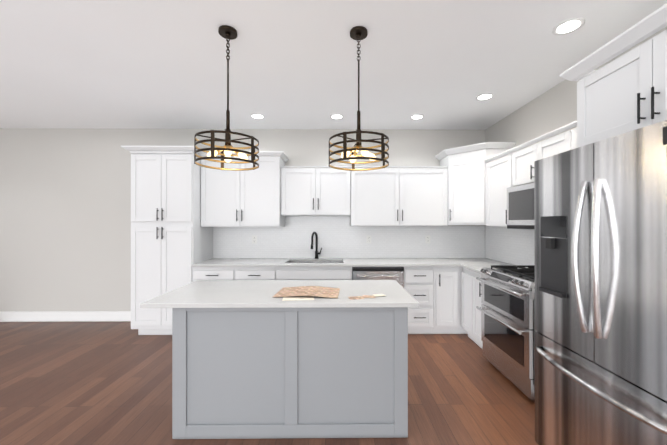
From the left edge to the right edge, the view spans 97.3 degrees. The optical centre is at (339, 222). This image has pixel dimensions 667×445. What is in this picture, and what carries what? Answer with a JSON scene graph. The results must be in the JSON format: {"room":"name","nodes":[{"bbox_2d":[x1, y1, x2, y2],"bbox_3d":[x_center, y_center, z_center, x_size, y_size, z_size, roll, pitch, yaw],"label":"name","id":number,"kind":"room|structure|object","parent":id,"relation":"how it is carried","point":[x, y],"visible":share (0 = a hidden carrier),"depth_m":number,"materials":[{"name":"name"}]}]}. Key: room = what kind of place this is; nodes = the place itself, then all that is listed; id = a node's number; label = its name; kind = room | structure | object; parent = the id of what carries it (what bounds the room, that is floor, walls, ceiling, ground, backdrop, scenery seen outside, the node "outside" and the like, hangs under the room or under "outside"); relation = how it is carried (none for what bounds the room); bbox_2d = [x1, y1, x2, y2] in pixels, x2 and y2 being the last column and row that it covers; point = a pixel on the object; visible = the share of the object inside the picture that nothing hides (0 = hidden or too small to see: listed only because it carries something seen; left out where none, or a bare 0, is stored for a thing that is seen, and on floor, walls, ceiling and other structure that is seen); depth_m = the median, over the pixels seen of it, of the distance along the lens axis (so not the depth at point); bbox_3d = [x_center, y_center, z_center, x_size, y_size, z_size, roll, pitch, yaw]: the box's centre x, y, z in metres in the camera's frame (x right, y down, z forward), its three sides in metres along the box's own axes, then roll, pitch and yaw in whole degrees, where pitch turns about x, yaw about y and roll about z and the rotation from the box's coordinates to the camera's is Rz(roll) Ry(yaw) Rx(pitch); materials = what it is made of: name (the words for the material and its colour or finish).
{"room":"kitchen","nodes":[
{"label":"kitchen","id":0,"kind":"room"},
{"bbox_2d":[0,128,483,311],"bbox_3d":[-2.258,0.032,4.242,8.946,2.740,0.120,0,0,-1],"label":"wall","id":1,"kind":"structure","parent":0,"point":[65,219],"depth_m":4.17,"materials":[{"name":"paint"}]},
{"bbox_2d":[0,311,130,321],"bbox_3d":[-4.576,1.329,4.146,4.008,0.144,0.020,0,0,-1],"label":"baseboard","id":2,"kind":"structure","parent":1,"relation":"attached to","point":[69,316],"depth_m":4.13,"materials":[{"name":"white wood"}]},
{"bbox_2d":[199,151,288,226],"bbox_3d":[-1.267,-0.429,3.968,1.073,0.967,0.447,0,0,-1],"label":"upper cabinet","id":3,"kind":"object","parent":1,"relation":"attached to","point":[244,198],"visible":0.9,"depth_m":3.80,"materials":[{"name":"white wood"}]},
{"bbox_2d":[281,166,350,215],"bbox_3d":[-0.319,-0.421,4.017,0.921,0.649,0.366,0,0,-1],"label":"upper cabinet","id":4,"kind":"object","parent":1,"relation":"attached to","point":[315,190],"visible":0.98,"depth_m":3.88,"materials":[{"name":"white wood"}]},
{"bbox_2d":[213,216,484,257],"bbox_3d":[0.144,0.205,4.200,3.900,0.601,0.010,0,0,-1],"label":"tile backsplash","id":5,"kind":"structure","parent":1,"relation":"attached to","point":[339,237],"depth_m":4.20,"materials":[{"name":"white tile"}]},
{"bbox_2d":[252,236,256,243],"bbox_3d":[-1.217,0.240,4.178,0.070,0.114,0.008,0,0,-1],"label":"outlet","id":6,"kind":"object","parent":5,"relation":"attached to","point":[254,239],"visible":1,"depth_m":4.18,"materials":[{"name":"white plastic"}]},
{"bbox_2d":[366,235,370,242],"bbox_3d":[0.415,0.240,4.194,0.070,0.114,0.008,0,0,-1],"label":"outlet","id":7,"kind":"object","parent":5,"relation":"attached to","point":[368,238],"visible":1,"depth_m":4.19,"materials":[{"name":"white plastic"}]},
{"bbox_2d":[425,235,429,242],"bbox_3d":[1.261,0.240,4.203,0.070,0.114,0.008,0,0,-1],"label":"outlet","id":8,"kind":"object","parent":5,"relation":"attached to","point":[427,238],"visible":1,"depth_m":4.20,"materials":[{"name":"white plastic"}]},
{"bbox_2d":[350,166,405,225],"bbox_3d":[0.496,-0.339,4.044,0.706,0.770,0.329,0,0,-1],"label":"upper cabinet","id":9,"kind":"object","parent":1,"relation":"attached to","point":[402,196],"depth_m":3.89,"materials":[{"name":"white wood"}]},
{"bbox_2d":[406,166,447,225],"bbox_3d":[1.082,-0.339,4.049,0.706,0.770,0.329,0,0,-1],"label":"upper cabinet","id":10,"kind":"object","parent":1,"relation":"attached to","point":[426,186],"depth_m":3.89,"materials":[{"name":"white wood"}]},
{"bbox_2d":[0,321,537,444],"bbox_3d":[-2.220,1.446,0.355,8.946,0.100,7.890,0,0,-1],"label":"floor","id":11,"kind":"structure","parent":0,"point":[85,383],"depth_m":2.40,"materials":[{"name":"brown wood"}]},
{"bbox_2d":[121,146,212,334],"bbox_3d":[-2.186,0.238,3.850,0.892,2.325,0.662,0,0,-1],"label":"pantry cabinet","id":12,"kind":"object","parent":11,"relation":"on","point":[171,240],"visible":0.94,"depth_m":3.59,"materials":[{"name":"white wood"}]},
{"bbox_2d":[172,308,231,438],"bbox_3d":[-0.892,0.971,2.244,0.386,0.854,0.700,0,0,-1],"label":"base cabinet","id":13,"kind":"object","parent":11,"relation":"on","point":[201,337],"depth_m":1.91,"materials":[{"name":"grey wood"}]},
{"bbox_2d":[193,267,240,281],"bbox_3d":[-1.512,0.968,3.882,0.582,0.864,0.609,0,0,-1],"label":"base cabinet","id":14,"kind":"object","parent":11,"relation":"on","point":[199,273],"depth_m":3.58,"materials":[{"name":"white wood"}]},
{"bbox_2d":[241,267,288,279],"bbox_3d":[-1.039,0.968,3.887,0.640,0.864,0.609,0,0,-1],"label":"base cabinet","id":15,"kind":"object","parent":11,"relation":"on","point":[247,273],"depth_m":3.59,"materials":[{"name":"white wood"}]},
{"bbox_2d":[232,308,299,438],"bbox_3d":[-0.488,0.971,2.248,0.422,0.854,0.700,0,0,-1],"label":"base cabinet","id":16,"kind":"object","parent":11,"relation":"on","point":[269,373],"depth_m":1.91,"materials":[{"name":"grey wood"}]},
{"bbox_2d":[300,307,351,437],"bbox_3d":[-0.153,0.971,2.251,0.412,0.854,0.700,0,0,-1],"label":"base cabinet","id":17,"kind":"object","parent":11,"relation":"on","point":[325,333],"depth_m":1.92,"materials":[{"name":"grey wood"}]},
{"bbox_2d":[140,280,418,307],"bbox_3d":[-0.384,0.528,2.249,1.775,0.029,0.760,0,0,-1],"label":"countertop","id":18,"kind":"structure","parent":17,"relation":"on","point":[228,294],"depth_m":2.07,"materials":[{"name":"stone"}]},
{"bbox_2d":[273,286,339,300],"bbox_3d":[-0.230,0.503,2.117,0.469,0.020,0.383,0,0,-1],"label":"brochure","id":19,"kind":"object","parent":18,"relation":"on","point":[298,293],"visible":0.98,"depth_m":2.09,"materials":[{"name":"beige paper"}]},
{"bbox_2d":[348,294,385,299],"bbox_3d":[0.189,0.510,2.026,0.267,0.006,0.138,0,0,-1],"label":"cards","id":20,"kind":"object","parent":18,"relation":"on","point":[364,296],"visible":0.95,"depth_m":2.02,"materials":[{"name":"beige paper"}]},
{"bbox_2d":[352,267,403,287],"bbox_3d":[0.469,0.966,3.867,0.637,0.846,0.640,0,0,-1],"label":"dishwasher","id":21,"kind":"object","parent":11,"relation":"on","point":[379,273],"visible":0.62,"depth_m":3.60,"materials":[{"name":"silver metal"}]},
{"bbox_2d":[352,307,407,437],"bbox_3d":[0.246,0.971,2.255,0.386,0.854,0.700,0,0,-1],"label":"base cabinet","id":22,"kind":"object","parent":11,"relation":"on","point":[379,334],"depth_m":1.92,"materials":[{"name":"grey wood"}]},
{"bbox_2d":[404,267,436,333],"bbox_3d":[0.975,0.968,3.906,0.370,0.864,0.609,0,0,-1],"label":"base cabinet","id":23,"kind":"object","parent":11,"relation":"on","point":[434,293],"depth_m":3.61,"materials":[{"name":"white wood"}]},
{"bbox_2d":[437,267,460,333],"bbox_3d":[1.304,0.968,3.910,0.287,0.864,0.609,0,0,-1],"label":"base cabinet","id":24,"kind":"object","parent":11,"relation":"on","point":[448,278],"depth_m":3.61,"materials":[{"name":"white wood"}]},
{"bbox_2d":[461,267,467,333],"bbox_3d":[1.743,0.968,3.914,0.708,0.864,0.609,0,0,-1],"label":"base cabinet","id":25,"kind":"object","parent":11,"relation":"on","point":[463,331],"depth_m":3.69,"materials":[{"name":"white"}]},
{"bbox_2d":[191,258,504,266],"bbox_3d":[0.147,0.521,3.885,3.900,0.030,0.637,0,0,-1],"label":"countertop","id":26,"kind":"structure","parent":25,"relation":"on","point":[215,262],"depth_m":3.73,"materials":[{"name":"stone"}]},
{"bbox_2d":[288,261,342,262],"bbox_3d":[-0.325,0.629,3.870,0.762,0.184,0.424,0,0,-1],"label":"sink basin","id":27,"kind":"object","parent":26,"relation":"in","point":[315,262],"visible":0.1,"depth_m":4.07,"materials":[{"name":"silver metal"}]},
{"bbox_2d":[311,232,321,258],"bbox_3d":[-0.324,0.314,4.056,0.151,0.383,0.204,0,0,-1],"label":"faucet","id":28,"kind":"object","parent":26,"relation":"on","point":[316,251],"visible":1,"depth_m":4.11,"materials":[{"name":"black metal"}]},
{"bbox_2d":[461,268,468,336],"bbox_3d":[1.797,0.968,3.432,0.609,0.864,0.353,0,0,-1],"label":"base cabinet","id":29,"kind":"object","parent":11,"relation":"on","point":[465,274],"depth_m":3.50,"materials":[{"name":"white wood"}]},
{"bbox_2d":[460,263,525,272],"bbox_3d":[1.786,0.520,3.299,0.634,0.030,0.528,0,0,-1],"label":"countertop","id":30,"kind":"structure","parent":29,"relation":"on","point":[477,265],"depth_m":3.47,"materials":[{"name":"stone"}]},
{"bbox_2d":[469,270,482,348],"bbox_3d":[1.800,0.967,3.198,0.609,0.864,0.330,0,0,-1],"label":"base cabinet","id":31,"kind":"object","parent":11,"relation":"on","point":[470,303],"depth_m":3.26,"materials":[{"name":"white wood"}]},
{"bbox_2d":[476,265,534,399],"bbox_3d":[1.742,0.915,2.648,0.698,0.964,0.761,0,0,-1],"label":"range oven","id":32,"kind":"object","parent":11,"relation":"on","point":[507,308],"visible":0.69,"depth_m":2.53,"materials":[{"name":"silver metal"}]},
{"bbox_2d":[534,120,666,444],"bbox_3d":[1.614,0.504,1.416,0.947,1.779,0.850,0,0,-1],"label":"refrigerator","id":33,"kind":"object","parent":11,"relation":"on","point":[600,224],"visible":1,"depth_m":1.35,"materials":[{"name":"metal"}]},
{"bbox_2d":[0,0,666,129],"bbox_3d":[-2.220,-1.394,0.359,8.946,0.100,7.890,0,0,-1],"label":"ceiling","id":34,"kind":"structure","parent":0,"point":[162,64],"depth_m":2.41,"materials":[{"name":"paint"}]},
{"bbox_2d":[194,25,258,170],"bbox_3d":[-0.783,-0.871,2.051,0.420,0.940,0.424,0,0,-1],"label":"pendant light","id":35,"kind":"object","parent":34,"relation":"hanging from","point":[226,32],"visible":1,"depth_m":2.02,"materials":[{"name":"brown metal"}]},
{"bbox_2d":[250,114,264,118],"bbox_3d":[-1.035,-1.336,3.689,0.176,0.006,0.176,0,0,-1],"label":"recessed light","id":36,"kind":"object","parent":34,"relation":"in","point":[257,116],"visible":1,"depth_m":3.69,"materials":[{"name":"white plastic"}]},
{"bbox_2d":[330,114,343,118],"bbox_3d":[-0.038,-1.336,3.699,0.176,0.006,0.176,0,0,-1],"label":"recessed light","id":37,"kind":"object","parent":34,"relation":"in","point":[336,116],"visible":1,"depth_m":3.69,"materials":[{"name":"white plastic"}]},
{"bbox_2d":[329,26,388,170],"bbox_3d":[0.131,-0.871,2.063,0.422,0.940,0.423,0,0,-1],"label":"pendant light","id":38,"kind":"object","parent":34,"relation":"hanging from","point":[358,33],"visible":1,"depth_m":2.02,"materials":[{"name":"brown metal"}]},
{"bbox_2d":[410,114,423,119],"bbox_3d":[0.976,-1.336,3.709,0.176,0.006,0.176,0,0,-1],"label":"recessed light","id":39,"kind":"object","parent":34,"relation":"in","point":[417,116],"visible":1,"depth_m":3.69,"materials":[{"name":"white plastic"}]},
{"bbox_2d":[476,93,493,100],"bbox_3d":[1.538,-1.337,3.118,0.176,0.006,0.176,0,0,-1],"label":"recessed light","id":40,"kind":"object","parent":34,"relation":"in","point":[484,96],"visible":1,"depth_m":3.11,"materials":[{"name":"white plastic"}]},
{"bbox_2d":[552,17,584,34],"bbox_3d":[1.561,-1.338,2.005,0.176,0.006,0.176,0,0,-1],"label":"recessed light","id":41,"kind":"object","parent":34,"relation":"in","point":[568,26],"visible":1,"depth_m":2.00,"materials":[{"name":"white plastic"}]},
{"bbox_2d":[484,27,666,225],"bbox_3d":[2.193,0.026,0.400,0.120,2.740,7.590,0,0,-1],"label":"wall","id":42,"kind":"structure","parent":0,"point":[556,108],"depth_m":3.05,"materials":[{"name":"paint"}]},
{"bbox_2d":[435,142,515,224],"bbox_3d":[1.736,-0.466,3.859,0.724,0.994,0.724,0,0,-1],"label":"upper cabinet","id":43,"kind":"object","parent":42,"relation":"attached to","point":[466,165],"visible":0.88,"depth_m":3.69,"materials":[{"name":"white wood"}]},
{"bbox_2d":[485,153,511,226],"bbox_3d":[1.939,-0.340,3.299,0.329,0.770,0.526,0,0,-1],"label":"upper cabinet","id":44,"kind":"object","parent":42,"relation":"attached to","point":[498,171],"depth_m":3.30,"materials":[{"name":"white wood"}]},
{"bbox_2d":[485,226,534,267],"bbox_3d":[2.102,0.274,3.042,0.009,0.458,2.310,0,0,-1],"label":"tile backsplash","id":45,"kind":"structure","parent":42,"relation":"attached to","point":[502,244],"depth_m":3.60,"materials":[{"name":"white tile"}]},
{"bbox_2d":[512,125,571,186],"bbox_3d":[1.945,-0.546,2.652,0.329,0.361,0.765,0,0,-1],"label":"upper cabinet","id":46,"kind":"object","parent":42,"relation":"attached to","point":[514,169],"depth_m":2.68,"materials":[{"name":"white wood"}]},
{"bbox_2d":[507,183,533,228],"bbox_3d":[1.895,-0.149,2.651,0.427,0.417,0.761,0,0,-1],"label":"microwave","id":47,"kind":"object","parent":46,"relation":"attached to","point":[520,206],"visible":0.25,"depth_m":2.80,"materials":[{"name":"silver metal"}]},
{"bbox_2d":[572,121,576,148],"bbox_3d":[1.951,-0.342,2.077,0.329,0.770,0.383,0,0,-1],"label":"upper cabinet","id":48,"kind":"object","parent":42,"relation":"attached to","point":[574,131],"depth_m":2.23,"materials":[{"name":"white wood"}]},
{"bbox_2d":[560,3,666,147],"bbox_3d":[1.783,0.212,1.414,0.677,2.367,1.022,0,0,-1],"label":"upper cabinet","id":49,"kind":"object","parent":42,"relation":"attached to","point":[625,92],"visible":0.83,"depth_m":1.54,"materials":[{"name":"white wood"}]}
]}

